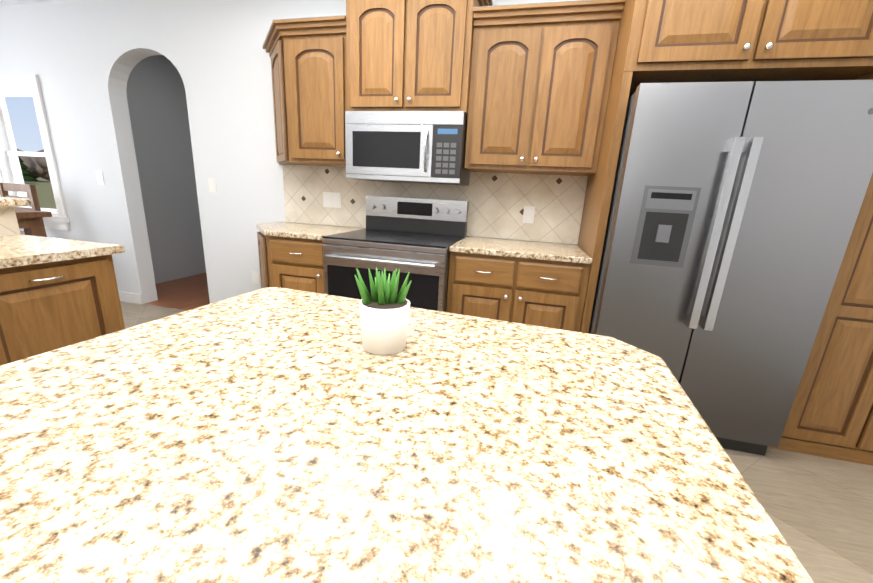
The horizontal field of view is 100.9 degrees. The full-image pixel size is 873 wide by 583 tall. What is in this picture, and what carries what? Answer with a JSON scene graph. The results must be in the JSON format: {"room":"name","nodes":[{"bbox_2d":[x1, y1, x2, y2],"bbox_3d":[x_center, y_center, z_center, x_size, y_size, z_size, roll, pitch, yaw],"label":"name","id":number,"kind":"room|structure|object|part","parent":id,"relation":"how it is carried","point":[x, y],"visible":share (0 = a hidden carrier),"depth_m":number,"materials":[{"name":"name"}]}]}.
{"room":"kitchen","nodes":[
{"label":"kitchen","id":0,"kind":"room"},
{"bbox_2d":[0,0,63,5],"bbox_3d":[-1.764,-1.454,-0.552,7.990,0.100,6.800,7,15,13],"label":"ceiling","id":1,"kind":"structure","parent":0,"point":[9,2],"depth_m":3.06,"materials":[{"name":"white paint"}]},
{"bbox_2d":[126,55,205,283],"bbox_3d":[-3.335,-1.388,4.131,0.150,2.600,1.230,7,15,13],"label":"wall","id":2,"kind":"structure","parent":0,"point":[157,105],"depth_m":4.27,"materials":[{"name":"grey paint"}]},
{"bbox_2d":[0,0,586,303],"bbox_3d":[-1.037,-0.943,2.925,7.990,2.600,0.150,7,15,13],"label":"wall","id":3,"kind":"structure","parent":0,"point":[81,59],"depth_m":3.07,"materials":[{"name":"white paint"}]},
{"bbox_2d":[0,74,69,230],"bbox_3d":[-4.031,-1.338,3.561,0.910,1.385,0.195,7,15,13],"label":"window","id":4,"kind":"structure","parent":3,"relation":"in","point":[27,85],"depth_m":3.53,"materials":[{"name":"white wood"}]},
{"bbox_2d":[96,171,104,184],"bbox_3d":[-3.123,-1.052,3.343,0.075,0.115,0.008,7,15,13],"label":"switch plate","id":5,"kind":"object","parent":3,"relation":"attached to","point":[100,178],"visible":1,"depth_m":3.34,"materials":[{"name":"white plastic"}]},
{"bbox_2d":[118,291,142,303],"bbox_3d":[-3.874,-0.030,3.787,1.951,0.100,0.018,7,15,13],"label":"baseboard","id":6,"kind":"structure","parent":3,"relation":"attached to","point":[130,297],"depth_m":3.58,"materials":[{"name":"white wood"}]},
{"bbox_2d":[208,178,216,192],"bbox_3d":[-1.911,-0.905,3.072,0.075,0.115,0.008,7,15,13],"label":"switch plate","id":7,"kind":"object","parent":3,"relation":"attached to","point":[212,184],"visible":1,"depth_m":3.07,"materials":[{"name":"white plastic"}]},
{"bbox_2d":[251,271,259,283],"bbox_3d":[-1.602,-0.122,3.192,0.075,0.115,0.007,7,15,13],"label":"electrical outlet plate","id":8,"kind":"object","parent":3,"relation":"attached to","point":[255,278],"visible":1,"depth_m":3.19,"materials":[{"name":"white plastic"}]},
{"bbox_2d":[263,15,346,166],"bbox_3d":[-0.944,-1.335,2.522,0.865,0.834,0.373,7,15,13],"label":"upper cabinet","id":9,"kind":"object","parent":3,"relation":"attached to","point":[308,55],"visible":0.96,"depth_m":2.35,"materials":[{"name":"brown wood"}]},
{"bbox_2d":[346,0,492,115],"bbox_3d":[-0.142,-1.476,2.259,0.882,0.704,0.418,7,15,13],"label":"upper cabinet","id":10,"kind":"object","parent":3,"relation":"attached to","point":[409,55],"visible":0.98,"depth_m":2.11,"materials":[{"name":"brown wood"}]},
{"bbox_2d":[345,111,469,185],"bbox_3d":[-0.176,-0.934,2.383,0.754,0.401,0.426,7,15,13],"label":"microwave","id":11,"kind":"object","parent":10,"relation":"attached to","point":[425,147],"visible":1,"depth_m":2.22,"materials":[{"name":"silver metal"}]},
{"bbox_2d":[283,165,587,243],"bbox_3d":[-0.126,-0.668,2.676,2.288,0.448,0.011,7,15,13],"label":"backsplash","id":12,"kind":"structure","parent":3,"relation":"attached to","point":[498,202],"depth_m":2.58,"materials":[{"name":"tile"}]},
{"bbox_2d":[323,192,340,207],"bbox_3d":[-0.821,-0.720,2.830,0.150,0.115,0.007,7,15,13],"label":"electrical outlet plate","id":13,"kind":"object","parent":12,"relation":"attached to","point":[332,199],"visible":1,"depth_m":2.83,"materials":[{"name":"white plastic"}]},
{"bbox_2d":[522,206,534,222],"bbox_3d":[0.641,-0.533,2.505,0.075,0.115,0.007,7,15,13],"label":"electrical outlet plate","id":14,"kind":"object","parent":12,"relation":"attached to","point":[528,214],"visible":1,"depth_m":2.50,"materials":[{"name":"white plastic"}]},
{"bbox_2d":[464,0,624,175],"bbox_3d":[0.600,-1.159,2.174,0.771,0.834,0.373,7,15,13],"label":"upper cabinet","id":15,"kind":"object","parent":3,"relation":"attached to","point":[540,77],"visible":0.98,"depth_m":2.03,"materials":[{"name":"brown wood"}]},
{"bbox_2d":[609,0,872,98],"bbox_3d":[1.439,-1.334,1.754,1.114,0.614,0.678,7,15,13],"label":"upper cabinet","id":16,"kind":"object","parent":3,"relation":"attached to","point":[670,41],"visible":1,"depth_m":1.55,"materials":[{"name":"brown wood"}]},
{"bbox_2d":[120,273,872,582],"bbox_3d":[-1.754,1.002,0.731,7.990,0.100,8.050,7,15,13],"label":"floor","id":17,"kind":"structure","parent":0,"point":[819,510],"depth_m":1.60,"materials":[{"name":"tile"}]},
{"bbox_2d":[0,206,19,235],"bbox_3d":[-2.338,0.401,0.637,0.166,1.048,2.480,7,15,13],"label":"bar","id":18,"kind":"object","parent":17,"relation":"on","point":[8,223],"visible":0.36,"depth_m":1.64,"materials":[{"name":"white paint"}]},
{"bbox_2d":[0,197,30,206],"bbox_3d":[-2.398,-0.140,0.548,0.450,0.032,2.540,7,15,13],"label":"countertop","id":19,"kind":"structure","parent":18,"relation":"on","point":[7,201],"depth_m":1.63,"materials":[{"name":"beige stone"}]},
{"bbox_2d":[0,183,46,236],"bbox_3d":[-3.968,-0.423,3.298,0.420,1.100,0.420,7,15,13],"label":"chair","id":20,"kind":"object","parent":17,"relation":"on","point":[5,188],"visible":0.27,"depth_m":3.34,"materials":[{"name":"brown wood"}]},
{"bbox_2d":[15,209,51,236],"bbox_3d":[-3.715,-0.055,2.318,1.100,0.920,1.500,7,15,13],"label":"dining table","id":21,"kind":"object","parent":17,"relation":"on","point":[28,221],"visible":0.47,"depth_m":2.72,"materials":[{"name":"brown wood"}]},
{"bbox_2d":[0,254,124,365],"bbox_3d":[-1.167,0.630,0.331,2.298,0.886,2.544,7,15,13],"label":"base cabinet","id":22,"kind":"object","parent":17,"relation":"on","point":[47,307],"visible":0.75,"depth_m":0.84,"materials":[{"name":"brown wood"}]},
{"bbox_2d":[0,234,124,268],"bbox_3d":[-1.628,0.124,0.336,1.290,0.035,2.575,7,15,13],"label":"countertop","id":23,"kind":"structure","parent":22,"relation":"on","point":[19,250],"depth_m":1.32,"materials":[{"name":"stone"}]},
{"bbox_2d":[257,231,324,293],"bbox_3d":[-0.998,0.001,2.725,0.763,0.886,0.652,7,15,13],"label":"base cabinet","id":24,"kind":"object","parent":17,"relation":"on","point":[292,263],"visible":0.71,"depth_m":2.36,"materials":[{"name":"brown wood"}]},
{"bbox_2d":[256,222,365,239],"bbox_3d":[-0.989,-0.448,2.619,0.798,0.032,0.635,7,15,13],"label":"countertop","id":25,"kind":"structure","parent":24,"relation":"on","point":[300,230],"depth_m":2.50,"materials":[{"name":"stone"}]},
{"bbox_2d":[322,195,468,311],"bbox_3d":[-0.259,-0.037,2.466,0.766,1.169,0.738,7,15,13],"label":"range","id":26,"kind":"object","parent":17,"relation":"on","point":[416,238],"visible":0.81,"depth_m":2.18,"materials":[{"name":"silver metal"}]},
{"bbox_2d":[446,252,590,331],"bbox_3d":[0.496,0.171,2.388,0.771,0.886,0.652,7,15,13],"label":"base cabinet","id":27,"kind":"object","parent":17,"relation":"on","point":[545,293],"visible":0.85,"depth_m":2.04,"materials":[{"name":"brown wood"}]},
{"bbox_2d":[449,236,592,263],"bbox_3d":[0.522,-0.276,2.278,0.771,0.032,0.635,7,15,13],"label":"countertop","id":28,"kind":"structure","parent":27,"relation":"on","point":[562,252],"depth_m":2.07,"materials":[{"name":"stone"}]},
{"bbox_2d":[578,71,872,455],"bbox_3d":[1.340,-0.152,1.998,0.960,1.798,0.829,7,15,13],"label":"fridge","id":29,"kind":"object","parent":17,"relation":"on","point":[734,209],"depth_m":1.62,"materials":[{"name":"grey metal"}]},
{"bbox_3d":[0.919,-0.228,2.197,0.040,1.798,0.620,7,15,13],"label":"fridge panel","id":30,"kind":"part","parent":29,"relation":"part of","materials":[{"name":"brown wood"}]},
{"bbox_2d":[768,72,872,465],"bbox_3d":[2.225,-0.283,1.819,0.726,2.234,0.678,7,15,13],"label":"pantry cabinet","id":31,"kind":"object","parent":17,"relation":"on","point":[831,414],"visible":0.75,"depth_m":1.74,"materials":[{"name":"brown wood"}]},
{"bbox_3d":[-0.160,0.595,0.665,0.987,0.886,0.759,7,15,13],"label":"cabinet","id":32,"kind":"object","parent":17,"relation":"on","visible":0},
{"bbox_2d":[0,287,813,582],"bbox_3d":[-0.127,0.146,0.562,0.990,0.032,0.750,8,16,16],"label":"countertop","id":33,"kind":"structure","parent":32,"relation":"on","point":[274,435],"depth_m":0.38,"materials":[{"name":"stone"}]},
{"bbox_2d":[354,267,410,354],"bbox_3d":[-0.093,0.028,0.657,0.101,0.148,0.102,7,15,13],"label":"plant pot","id":34,"kind":"object","parent":33,"relation":"on","point":[384,307],"visible":1,"depth_m":0.63,"materials":[{"name":"white ceramic"}]},
{"label":"outside","id":35,"kind":"structure","parent":0,"visible":0},
{"bbox_2d":[24,177,56,208],"bbox_3d":[-74.921,-33.118,116.309,327.690,0.100,326.500,7,15,13],"label":"lawn","id":36,"kind":"structure","parent":35,"point":[45,194],"depth_m":35.89,"materials":[{"name":"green plant"}]},
{"bbox_2d":[16,148,36,172],"bbox_3d":[-91.820,-27.837,79.032,5.825,7.131,5.812,7,15,13],"label":"tree","id":37,"kind":"object","parent":36,"relation":"on","point":[29,163],"visible":0.19,"depth_m":79.11,"materials":[{"name":"brown plant"}]},
{"bbox_2d":[18,156,38,180],"bbox_3d":[-73.447,-22.199,62.619,4.946,6.600,5.200,7,15,13],"label":"tree","id":38,"kind":"object","parent":36,"relation":"on","point":[26,174],"visible":0.15,"depth_m":63.00,"materials":[{"name":"green plant"}]},
{"bbox_2d":[30,156,45,181],"bbox_3d":[-95.602,-29.317,85.527,5.372,6.252,5.359,7,15,13],"label":"tree","id":39,"kind":"object","parent":36,"relation":"on","point":[38,172],"visible":0.31,"depth_m":84.75,"materials":[{"name":"brown plant"}]},
{"bbox_2d":[35,149,48,173],"bbox_3d":[-92.708,-30.443,87.062,6.322,7.936,6.307,7,15,13],"label":"tree","id":40,"kind":"object","parent":36,"relation":"on","point":[41,162],"visible":0.12,"depth_m":84.33,"materials":[{"name":"brown plant"}]},
{"bbox_2d":[41,174,50,180],"bbox_3d":[-101.910,-32.664,94.905,6.943,7.234,6.927,7,15,13],"label":"tree","id":41,"kind":"object","parent":36,"relation":"on","point":[46,176],"depth_m":93.71,"materials":[{"name":"brown plant"}]}
]}

